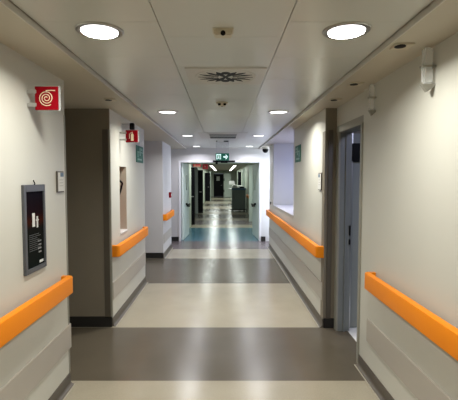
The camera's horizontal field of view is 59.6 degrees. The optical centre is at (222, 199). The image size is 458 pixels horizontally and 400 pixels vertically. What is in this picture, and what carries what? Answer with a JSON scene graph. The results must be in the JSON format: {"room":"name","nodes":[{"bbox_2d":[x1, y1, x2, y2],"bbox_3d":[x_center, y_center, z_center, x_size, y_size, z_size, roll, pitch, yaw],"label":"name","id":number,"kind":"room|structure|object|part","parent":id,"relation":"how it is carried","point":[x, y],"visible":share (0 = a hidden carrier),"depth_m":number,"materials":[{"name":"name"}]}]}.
{"room":"hospital interior","nodes":[
{"label":"hospital interior","id":0,"kind":"room"},
{"bbox_2d":[0,42,144,399],"bbox_3d":[-1.982,0.397,1.249,1.435,2.470,10.450,0,3,0],"label":"wall","id":1,"kind":"structure","parent":0,"point":[31,140],"depth_m":2.76,"materials":[{"name":"beige paint"}]},
{"bbox_2d":[21,180,46,275],"bbox_3d":[-1.253,0.171,2.668,0.024,0.609,0.300,0,3,0],"label":"poster","id":2,"kind":"object","parent":1,"relation":"attached to","point":[32,196],"visible":1,"depth_m":2.65,"materials":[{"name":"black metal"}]},
{"bbox_2d":[0,323,71,399],"bbox_3d":[-1.259,1.312,-0.283,0.012,0.200,7.190,0,3,0],"label":"trim","id":3,"kind":"structure","parent":1,"relation":"attached to","point":[34,371],"depth_m":2.70,"materials":[{"name":"beige plastic"}]},
{"bbox_2d":[0,275,72,347],"bbox_3d":[-1.221,0.849,-0.249,0.088,0.132,6.855,0,3,0],"label":"handrail","id":4,"kind":"object","parent":1,"relation":"attached to","point":[13,323],"visible":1,"depth_m":2.48,"materials":[{"name":"orange plastic"}]},
{"bbox_2d":[27,86,58,109],"bbox_3d":[-1.159,-0.658,2.589,0.212,0.158,0.022,0,3,0],"label":"sign","id":5,"kind":"object","parent":1,"relation":"attached to","point":[46,97],"visible":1,"depth_m":2.58,"materials":[{"name":"red plastic"}]},
{"bbox_2d":[56,171,63,192],"bbox_3d":[-1.256,-0.141,3.087,0.017,0.162,0.120,0,3,0],"label":"plaque","id":6,"kind":"object","parent":1,"relation":"attached to","point":[59,174],"visible":1,"depth_m":3.06,"materials":[{"name":"white plastic"}]},
{"bbox_2d":[48,372,73,399],"bbox_3d":[-1.247,1.669,-0.299,0.036,0.100,7.220,0,3,0],"label":"baseboard","id":7,"kind":"structure","parent":1,"relation":"attached to","point":[66,385],"depth_m":3.14,"materials":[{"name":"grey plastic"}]},
{"bbox_2d":[64,115,69,372],"bbox_3d":[-1.278,0.372,3.242,0.034,2.100,0.023,0,3,0],"label":"trim","id":8,"kind":"structure","parent":1,"relation":"attached to","point":[64,115],"depth_m":3.22,"materials":[{"name":"grey paint"}]},
{"bbox_2d":[108,129,112,317],"bbox_3d":[-1.273,0.282,4.525,0.024,2.140,0.034,0,3,0],"label":"trim","id":9,"kind":"structure","parent":1,"relation":"attached to","point":[109,135],"depth_m":4.51,"materials":[{"name":"grey"}]},
{"bbox_2d":[119,167,126,228],"bbox_3d":[-1.383,-0.016,5.077,0.234,0.815,0.360,0,3,0],"label":"niche","id":10,"kind":"object","parent":1,"relation":"attached to","point":[122,170],"depth_m":5.25,"materials":[{"name":"beige"}]},
{"bbox_2d":[119,130,137,141],"bbox_3d":[-1.148,-0.780,4.896,0.234,0.155,0.022,0,3,0],"label":"fire extinguisher sign","id":11,"kind":"object","parent":1,"relation":"attached to","point":[131,135],"visible":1,"depth_m":4.89,"materials":[{"name":"red plastic"}]},
{"bbox_3d":[-1.117,-0.780,4.895,0.147,0.147,0.008,0,3,0],"label":"sign plate","id":12,"kind":"part","parent":11,"relation":"part of","materials":[{"name":"red plastic"}]},
{"bbox_2d":[122,123,134,129],"bbox_3d":[-1.188,-0.919,5.007,0.155,0.085,0.060,0,3,0],"label":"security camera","id":13,"kind":"object","parent":1,"relation":"attached to","point":[131,125],"visible":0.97,"depth_m":4.98,"materials":[{"name":"black plastic"}]},
{"bbox_2d":[113,252,145,299],"bbox_3d":[-1.259,0.993,5.530,0.012,0.200,1.905,0,3,0],"label":"trim","id":14,"kind":"structure","parent":1,"relation":"attached to","point":[119,284],"depth_m":5.30,"materials":[{"name":"beige plastic"}]},
{"bbox_2d":[112,227,147,256],"bbox_3d":[-1.221,0.536,5.448,0.088,0.132,1.805,0,3,0],"label":"handrail","id":15,"kind":"object","parent":1,"relation":"attached to","point":[124,246],"visible":1,"depth_m":5.04,"materials":[{"name":"orange plastic"}]},
{"bbox_2d":[113,276,147,325],"bbox_3d":[-1.247,1.347,5.557,0.036,0.100,1.950,0,3,0],"label":"baseboard","id":16,"kind":"structure","parent":1,"relation":"attached to","point":[117,317],"depth_m":5.31,"materials":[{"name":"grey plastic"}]},
{"bbox_2d":[136,145,142,162],"bbox_3d":[-1.260,-0.689,6.056,0.011,0.250,0.490,0,3,0],"label":"sign","id":17,"kind":"object","parent":1,"relation":"attached to","point":[139,150],"visible":1,"depth_m":6.02,"materials":[{"name":"teal plastic"}]},
{"bbox_2d":[64,109,112,325],"bbox_3d":[-1.984,0.217,4.521,1.432,2.470,0.015,0,3,0],"label":"wall","id":18,"kind":"structure","parent":0,"point":[83,127],"depth_m":4.51,"materials":[{"name":"brown laminate"}]},
{"bbox_2d":[69,316,111,326],"bbox_3d":[-1.984,1.391,4.571,1.432,0.120,0.015,0,3,0],"label":"baseboard","id":19,"kind":"structure","parent":18,"relation":"attached to","point":[76,321],"depth_m":4.56,"materials":[{"name":"black plastic"}]},
{"bbox_2d":[102,129,110,317],"bbox_3d":[-1.312,0.283,4.510,0.065,2.140,0.015,0,3,0],"label":"trim","id":20,"kind":"structure","parent":18,"relation":"attached to","point":[104,131],"depth_m":4.50,"materials":[{"name":"brown plastic"}]},
{"bbox_2d":[144,141,170,252],"bbox_3d":[-1.982,-0.034,9.087,1.435,2.470,1.350,0,3,0],"label":"wall","id":21,"kind":"structure","parent":0,"point":[157,154],"depth_m":8.43,"materials":[{"name":"grey paint"}]},
{"bbox_2d":[146,253,162,257],"bbox_3d":[-1.982,1.177,8.471,1.435,0.120,0.012,0,3,0],"label":"baseboard","id":22,"kind":"structure","parent":21,"relation":"attached to","point":[148,255],"depth_m":8.46,"materials":[{"name":"black plastic"}]},
{"bbox_2d":[164,227,171,242],"bbox_3d":[-1.259,0.795,9.132,0.012,0.200,1.250,0,3,0],"label":"trim","id":23,"kind":"structure","parent":21,"relation":"attached to","point":[168,233],"depth_m":9.03,"materials":[{"name":"white plastic"}]},
{"bbox_2d":[163,243,172,257],"bbox_3d":[-1.247,1.149,9.152,0.036,0.100,1.350,0,3,0],"label":"baseboard","id":24,"kind":"structure","parent":21,"relation":"attached to","point":[170,247],"depth_m":9.07,"materials":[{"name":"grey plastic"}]},
{"bbox_2d":[163,210,173,220],"bbox_3d":[-1.221,0.337,9.067,0.088,0.132,1.275,0,3,0],"label":"handrail","id":25,"kind":"object","parent":21,"relation":"attached to","point":[170,214],"visible":1,"depth_m":8.64,"materials":[{"name":"orange plastic"}]},
{"bbox_2d":[181,163,190,239],"bbox_3d":[-1.225,-0.168,12.610,0.170,2.350,3.500,0,3,0],"label":"wall","id":26,"kind":"structure","parent":0,"point":[181,163],"depth_m":13.61,"materials":[{"name":"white paint"}]},
{"bbox_2d":[191,167,194,224],"bbox_3d":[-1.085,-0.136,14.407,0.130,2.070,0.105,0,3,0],"label":"door","id":27,"kind":"structure","parent":26,"relation":"in","point":[192,168],"depth_m":14.41,"materials":[{"name":"black laminate"}]},
{"bbox_2d":[191,164,208,202],"bbox_3d":[-1.670,-0.784,23.818,0.700,2.350,25.950,0,3,0],"label":"wall","id":28,"kind":"structure","parent":0,"point":[199,168],"depth_m":27.08,"materials":[{"name":"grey paint"}]},
{"bbox_2d":[195,167,197,213],"bbox_3d":[-1.260,-0.452,19.134,0.120,2.200,0.060,0,3,0],"label":"trim","id":29,"kind":"structure","parent":28,"relation":"attached to","point":[196,168],"depth_m":19.10,"materials":[{"name":"grey paint"}]},
{"bbox_2d":[198,170,202,212],"bbox_3d":[-1.140,-0.400,19.200,0.360,2.070,0.105,0,3,0],"label":"door","id":30,"kind":"structure","parent":28,"relation":"in","point":[200,172],"depth_m":19.21,"materials":[{"name":"black laminate"}]},
{"bbox_2d":[205,173,209,200],"bbox_3d":[-1.135,-0.971,29.584,0.370,2.070,0.105,0,3,0],"label":"door","id":31,"kind":"structure","parent":28,"relation":"in","point":[207,175],"depth_m":29.59,"materials":[{"name":"black laminate"}]},
{"bbox_2d":[171,148,269,240],"bbox_3d":[-0.150,-0.202,10.780,5.100,2.620,0.150,0,3,0],"label":"wall","id":32,"kind":"structure","parent":0,"point":[189,154],"depth_m":10.66,"materials":[{"name":"grey paint"}]},
{"bbox_2d":[171,237,178,240],"bbox_3d":[-1.945,1.050,10.768,1.510,0.120,0.012,0,3,0],"label":"baseboard","id":33,"kind":"structure","parent":32,"relation":"attached to","point":[172,238],"depth_m":10.76,"materials":[{"name":"black plastic"}]},
{"bbox_2d":[178,160,260,240],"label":"door","id":34,"kind":"structure","parent":32,"relation":"in","point":[256,193],"depth_m":11.04,"materials":[{"name":"white paint"}]},
{"bbox_3d":[-1.074,0.015,11.488,0.044,2.092,1.200,0,3,2],"label":"panel","id":35,"kind":"part","parent":34,"relation":"part of","materials":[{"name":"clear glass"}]},
{"bbox_3d":[0.025,-1.003,10.631,0.590,0.095,0.040,0,3,0],"label":"door closer rail","id":36,"kind":"part","parent":34,"relation":"part of","materials":[{"name":"metal"}]},
{"bbox_3d":[0.025,-1.028,10.627,0.590,0.045,0.035,0,3,0],"label":"rail","id":37,"kind":"part","parent":34,"relation":"part of","materials":[{"name":"black plastic"}]},
{"bbox_3d":[0.948,0.015,11.487,0.044,2.092,1.200,0,3,-3],"label":"panel","id":38,"kind":"part","parent":34,"relation":"part of","materials":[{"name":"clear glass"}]},
{"bbox_2d":[64,196,377,399],"bbox_3d":[0.000,0.771,17.969,8.000,0.126,44.200,0,3,0],"label":"floor","id":39,"kind":"structure","parent":0,"point":[217,317],"depth_m":4.24,"materials":[{"name":"plastic"}]},
{"bbox_2d":[210,171,210,200],"bbox_3d":[-0.950,-1.036,29.768,0.100,2.200,0.060,0,3,0],"label":"trim","id":40,"kind":"structure","parent":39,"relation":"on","point":[210,171],"depth_m":29.74,"materials":[{"name":"grey paint"}]},
{"bbox_2d":[224,173,230,196],"bbox_3d":[0.385,-1.311,35.574,0.670,2.090,0.105,0,3,0],"label":"door","id":41,"kind":"structure","parent":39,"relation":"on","point":[227,176],"depth_m":35.59,"materials":[{"name":"grey paint"}]},
{"bbox_2d":[228,181,234,204],"bbox_3d":[0.550,-0.434,25.014,0.440,1.520,0.430,0,3,0],"label":"trolley","id":42,"kind":"object","parent":39,"relation":"on","point":[230,182],"visible":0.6,"depth_m":24.95,"materials":[{"name":"grey metal"}]},
{"bbox_2d":[231,188,245,211],"bbox_3d":[0.790,-0.017,20.330,0.740,1.200,0.960,0,3,0],"label":"cart","id":43,"kind":"object","parent":39,"relation":"on","point":[238,194],"visible":0.97,"depth_m":19.88,"materials":[{"name":"grey metal"}]},
{"bbox_3d":[0.790,-0.002,19.876,0.580,0.820,0.008,0,3,0],"label":"panel","id":44,"kind":"part","parent":43,"relation":"part of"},
{"bbox_2d":[209,171,235,195],"bbox_3d":[-0.100,-1.501,36.848,4.000,2.350,0.150,0,3,0],"label":"wall","id":45,"kind":"structure","parent":0,"point":[233,173],"depth_m":36.74,"materials":[{"name":"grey paint"}]},
{"bbox_2d":[214,174,222,195],"bbox_3d":[-0.410,-1.365,36.743,0.880,2.070,0.105,0,3,0],"label":"door","id":46,"kind":"structure","parent":45,"relation":"in","point":[218,178],"depth_m":36.75,"materials":[{"name":"black laminate"}]},
{"bbox_2d":[188,163,256,163],"bbox_3d":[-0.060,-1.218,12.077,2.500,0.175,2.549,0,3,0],"label":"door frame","id":47,"kind":"structure","parent":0,"point":[188,163],"depth_m":12.85,"materials":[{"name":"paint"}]},
{"bbox_2d":[201,164,247,170],"bbox_3d":[-0.100,-2.098,23.846,4.000,0.270,26.150,0,3,0],"label":"ceiling","id":48,"kind":"structure","parent":0,"point":[219,167],"depth_m":24.80,"materials":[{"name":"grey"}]},
{"bbox_2d":[0,0,457,148],"bbox_3d":[0.250,-1.028,3.299,5.900,0.150,14.700,0,3,0],"label":"ceiling","id":49,"kind":"structure","parent":0,"point":[161,39],"depth_m":2.56,"materials":[{"name":"white metal"}]},
{"bbox_2d":[0,0,186,148],"bbox_3d":[-0.971,-0.966,3.302,0.008,0.033,14.700,0,3,0],"label":"trim","id":50,"kind":"structure","parent":49,"relation":"attached to","point":[6,3],"depth_m":2.46,"materials":[{"name":"grey"}]},
{"bbox_2d":[75,21,123,39],"bbox_3d":[-0.670,-0.917,2.173,0.256,0.008,0.256,0,3,0],"label":"recessed light","id":51,"kind":"object","parent":49,"relation":"in","point":[90,29],"visible":1,"depth_m":2.16,"materials":[{"name":"white plastic"}]},
{"bbox_2d":[80,25,118,37],"bbox_3d":[-0.670,-0.919,2.173,0.200,0.004,0.200,0,3,0],"label":"diffuser","id":52,"kind":"object","parent":51,"relation":"attached to","point":[90,31],"depth_m":2.18,"materials":[{"name":"white plastic"}]},
{"bbox_2d":[104,98,116,100],"bbox_3d":[-1.100,-0.979,3.922,0.110,0.015,0.100,0,3,0],"label":"sensor","id":53,"kind":"object","parent":49,"relation":"attached to","point":[105,99],"visible":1,"depth_m":3.88,"materials":[{"name":"beige plastic"}]},
{"bbox_2d":[157,110,177,113],"bbox_3d":[-0.670,-1.064,4.849,0.256,0.008,0.256,0,3,0],"label":"recessed light","id":54,"kind":"object","parent":49,"relation":"in","point":[160,111],"visible":1,"depth_m":4.84,"materials":[{"name":"white"}]},
{"bbox_2d":[160,111,175,113],"bbox_3d":[-0.670,-1.066,4.849,0.200,0.004,0.200,0,3,0],"label":"diffuser","id":55,"kind":"object","parent":54,"relation":"attached to","point":[161,112],"depth_m":4.87,"materials":[{"name":"white plastic"}]},
{"bbox_2d":[216,101,227,106],"bbox_3d":[-0.010,-1.014,4.251,0.124,0.043,0.124,0,3,0],"label":"smoke detector","id":56,"kind":"object","parent":49,"relation":"attached to","point":[220,104],"visible":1,"depth_m":4.21,"materials":[{"name":"beige plastic"}]},
{"bbox_2d":[216,141,228,159],"bbox_3d":[-0.015,-1.065,8.624,0.292,0.420,0.040,0,3,0],"label":"exit sign","id":57,"kind":"object","parent":49,"relation":"hanging from","point":[219,156],"visible":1,"depth_m":8.62,"materials":[{"name":"green plastic"}]},
{"bbox_3d":[-0.015,-0.930,8.632,0.292,0.150,0.024,0,3,0],"label":"sign panel","id":58,"kind":"part","parent":57,"relation":"part of","materials":[{"name":"teal plastic"}]},
{"bbox_2d":[198,133,247,138],"bbox_3d":[0.000,-1.211,7.570,0.880,0.012,1.050,0,3,0],"label":"ceiling vent","id":59,"kind":"object","parent":49,"relation":"in","point":[202,135],"visible":1,"depth_m":7.49,"materials":[{"name":"grey metal"}]},
{"bbox_3d":[0.000,-1.212,7.615,0.540,0.005,0.860,0,3,0],"label":"grille frame","id":60,"kind":"part","parent":59,"relation":"part of","materials":[{"name":"grey metal"}]},
{"bbox_2d":[212,28,233,37],"bbox_3d":[0.000,-0.902,2.174,0.114,0.038,0.086,0,3,0],"label":"ceiling sensor","id":61,"kind":"object","parent":49,"relation":"attached to","point":[218,32],"visible":1,"depth_m":2.14,"materials":[{"name":"beige plastic"}]},
{"bbox_3d":[0.000,-0.918,2.173,0.114,0.006,0.086,0,3,0],"label":"plate","id":62,"kind":"part","parent":61,"relation":"part of","materials":[{"name":"beige plastic"}]},
{"bbox_2d":[185,68,266,83],"bbox_3d":[0.020,-0.968,3.123,0.596,0.009,0.460,0,3,0],"label":"ceiling vent","id":63,"kind":"object","parent":49,"relation":"attached to","point":[195,75],"visible":1,"depth_m":3.09,"materials":[{"name":"grey metal"}]},
{"bbox_2d":[262,147,268,152],"bbox_3d":[1.075,-1.269,10.146,0.170,0.150,0.170,0,3,0],"label":"dome camera","id":64,"kind":"object","parent":49,"relation":"attached to","point":[264,149],"visible":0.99,"depth_m":10.09,"materials":[{"name":"white plastic"}]},
{"bbox_2d":[268,110,288,113],"bbox_3d":[0.670,-1.064,4.849,0.256,0.008,0.256,0,3,0],"label":"recessed light","id":65,"kind":"object","parent":49,"relation":"in","point":[273,111],"visible":1,"depth_m":4.84,"materials":[{"name":"white"}]},
{"bbox_2d":[270,111,285,113],"bbox_3d":[0.670,-1.066,4.849,0.200,0.004,0.200,0,3,0],"label":"diffuser","id":66,"kind":"object","parent":65,"relation":"attached to","point":[271,112],"depth_m":4.87,"materials":[{"name":"white plastic"}]},
{"bbox_2d":[329,98,341,100],"bbox_3d":[1.100,-0.979,3.922,0.110,0.015,0.100,0,3,0],"label":"sensor","id":67,"kind":"object","parent":49,"relation":"attached to","point":[331,99],"visible":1,"depth_m":3.88,"materials":[{"name":"beige plastic"}]},
{"bbox_2d":[322,21,370,39],"bbox_3d":[0.670,-0.917,2.173,0.256,0.008,0.256,0,3,0],"label":"recessed light","id":68,"kind":"object","parent":49,"relation":"in","point":[351,29],"visible":1,"depth_m":2.16,"materials":[{"name":"white plastic"}]},
{"bbox_2d":[327,25,365,37],"bbox_3d":[0.670,-0.919,2.173,0.200,0.004,0.200,0,3,0],"label":"diffuser","id":69,"kind":"object","parent":68,"relation":"attached to","point":[333,31],"depth_m":2.18,"materials":[{"name":"white plastic"}]},
{"bbox_2d":[259,0,445,148],"bbox_3d":[0.961,-0.966,3.302,0.008,0.033,14.700,0,3,0],"label":"trim","id":70,"kind":"structure","parent":49,"relation":"attached to","point":[436,3],"depth_m":2.45,"materials":[{"name":"grey"}]},
{"bbox_2d":[347,82,363,85],"bbox_3d":[1.080,-0.943,3.263,0.110,0.015,0.100,0,3,0],"label":"sensor","id":71,"kind":"object","parent":49,"relation":"attached to","point":[350,83],"visible":1,"depth_m":3.23,"materials":[{"name":"beige plastic"}]},
{"bbox_2d":[389,43,414,49],"bbox_3d":[1.040,-0.891,2.325,0.110,0.015,0.100,0,3,0],"label":"sensor","id":72,"kind":"object","parent":49,"relation":"attached to","point":[397,46],"visible":1,"depth_m":2.30,"materials":[{"name":"beige plastic"}]},
{"bbox_2d":[236,164,252,213],"bbox_3d":[1.550,-0.784,23.818,0.700,2.350,25.950,0,3,0],"label":"wall","id":73,"kind":"structure","parent":0,"point":[246,167],"depth_m":20.43,"materials":[{"name":"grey paint"}]},
{"bbox_2d":[238,172,240,184],"bbox_3d":[1.025,-0.719,24.991,0.230,2.070,0.105,0,3,0],"label":"door","id":74,"kind":"structure","parent":73,"relation":"in","point":[239,173],"depth_m":24.96,"materials":[{"name":"black laminate"}]},
{"bbox_2d":[243,169,244,187],"bbox_3d":[1.100,-0.567,21.231,0.120,2.200,0.060,0,3,0],"label":"trim","id":75,"kind":"structure","parent":73,"relation":"attached to","point":[243,169],"depth_m":21.17,"materials":[{"name":"white paint"}]},
{"bbox_2d":[249,165,252,220],"bbox_3d":[1.090,-0.259,15.639,0.140,2.200,0.060,0,3,0],"label":"trim","id":76,"kind":"structure","parent":73,"relation":"attached to","point":[250,166],"depth_m":15.60,"materials":[{"name":"white paint"}]},
{"bbox_2d":[269,108,325,313],"bbox_3d":[1.442,0.073,7.145,0.615,2.470,5.300,0,3,0],"label":"wall","id":77,"kind":"structure","parent":0,"point":[285,174],"depth_m":5.78,"materials":[{"name":"beige paint"}]},
{"bbox_2d":[273,205,293,216],"bbox_3d":[1.442,0.186,7.719,0.637,0.020,2.605,0,3,0],"label":"windowsill","id":78,"kind":"structure","parent":77,"relation":"on","point":[288,209],"depth_m":7.88,"materials":[{"name":"grey paint"}]},
{"bbox_2d":[293,129,294,214],"bbox_3d":[1.147,-0.436,6.378,0.036,1.370,0.035,0,3,0],"label":"trim","id":79,"kind":"structure","parent":77,"relation":"attached to","point":[294,129],"depth_m":6.35,"materials":[{"name":"white paint"}]},
{"bbox_2d":[266,209,323,257],"bbox_3d":[1.091,0.442,7.145,0.088,0.132,5.305,0,3,0],"label":"handrail","id":80,"kind":"object","parent":77,"relation":"attached to","point":[317,251],"visible":1,"depth_m":5.47,"materials":[{"name":"orange plastic"}]},
{"bbox_2d":[267,244,322,326],"bbox_3d":[1.117,1.256,7.205,0.036,0.100,5.310,0,3,0],"label":"baseboard","id":81,"kind":"structure","parent":77,"relation":"attached to","point":[308,304],"depth_m":5.83,"materials":[{"name":"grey plastic"}]},
{"bbox_2d":[269,227,321,299],"bbox_3d":[1.129,0.902,7.175,0.012,0.200,5.250,0,3,0],"label":"trim","id":82,"kind":"structure","parent":77,"relation":"attached to","point":[311,279],"depth_m":5.80,"materials":[{"name":"beige plastic"}]},
{"bbox_2d":[295,144,300,162],"bbox_3d":[1.129,-0.698,6.041,0.011,0.250,0.420,0,3,0],"label":"sign","id":83,"kind":"object","parent":77,"relation":"attached to","point":[297,148],"visible":1,"depth_m":5.97,"materials":[{"name":"teal plastic"}]},
{"bbox_2d":[318,173,321,189],"bbox_3d":[1.127,-0.215,4.640,0.017,0.200,0.150,0,3,0],"label":"plaque","id":84,"kind":"object","parent":77,"relation":"attached to","point":[319,174],"visible":1,"depth_m":4.62,"materials":[{"name":"white plastic"}]},
{"bbox_2d":[320,131,326,318],"bbox_3d":[1.139,0.291,4.535,0.016,2.120,0.115,0,3,0],"label":"trim","id":85,"kind":"structure","parent":77,"relation":"attached to","point":[324,132],"depth_m":4.50,"materials":[{"name":"brown laminate"}]},
{"bbox_2d":[324,108,359,317],"bbox_3d":[1.444,0.219,4.491,0.612,2.470,0.015,0,3,0],"label":"wall","id":86,"kind":"structure","parent":0,"point":[331,113],"depth_m":4.47,"materials":[{"name":"brown laminate"}]},
{"bbox_2d":[323,318,333,327],"bbox_3d":[1.196,1.398,4.541,0.117,0.110,0.015,0,3,0],"label":"baseboard","id":87,"kind":"structure","parent":86,"relation":"attached to","point":[327,323],"depth_m":4.53,"materials":[{"name":"black plastic"}]},
{"bbox_2d":[326,130,332,318],"bbox_3d":[1.192,0.289,4.480,0.055,2.130,0.015,0,3,0],"label":"trim","id":88,"kind":"structure","parent":86,"relation":"attached to","point":[330,132],"depth_m":4.47,"materials":[{"name":"brown plastic"}]},
{"bbox_2d":[337,32,457,399],"bbox_3d":[1.320,0.451,0.260,0.160,2.470,8.470,0,3,0],"label":"wall","id":89,"kind":"structure","parent":0,"point":[409,234],"depth_m":2.62,"materials":[{"name":"beige paint"}]},
{"bbox_2d":[334,115,363,362],"bbox_3d":[1.715,0.346,4.045,0.970,2.265,0.920,0,3,0],"label":"door","id":90,"kind":"structure","parent":89,"relation":"in","point":[349,145],"depth_m":4.40,"materials":[{"name":"grey metal"}]},
{"bbox_2d":[368,97,375,115],"bbox_3d":[1.210,-0.812,3.247,0.060,0.255,0.034,0,3,0],"label":"sign holder","id":91,"kind":"object","parent":89,"relation":"attached to","point":[371,112],"visible":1,"depth_m":3.24,"materials":[{"name":"white plastic"}]},
{"bbox_2d":[354,354,393,399],"bbox_3d":[1.222,1.660,-0.129,0.036,0.100,7.560,0,3,0],"label":"baseboard","id":92,"kind":"structure","parent":89,"relation":"attached to","point":[371,378],"depth_m":3.27,"materials":[{"name":"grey plastic"}]},
{"bbox_2d":[366,318,451,399],"bbox_3d":[1.234,1.309,-0.223,0.012,0.200,7.310,0,3,0],"label":"trim","id":93,"kind":"structure","parent":89,"relation":"attached to","point":[409,373],"depth_m":2.72,"materials":[{"name":"beige plastic"}]},
{"bbox_2d":[364,272,457,360],"bbox_3d":[1.196,0.846,-0.189,0.088,0.132,6.975,0,3,0],"label":"handrail","id":94,"kind":"object","parent":89,"relation":"attached to","point":[443,334],"visible":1,"depth_m":2.38,"materials":[{"name":"orange plastic"}]},
{"bbox_2d":[419,65,436,91],"bbox_3d":[1.200,-0.762,2.344,0.080,0.255,0.044,0,3,0],"label":"sign holder","id":95,"kind":"object","parent":89,"relation":"attached to","point":[426,87],"visible":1,"depth_m":2.34,"materials":[{"name":"white plastic"}]}
]}

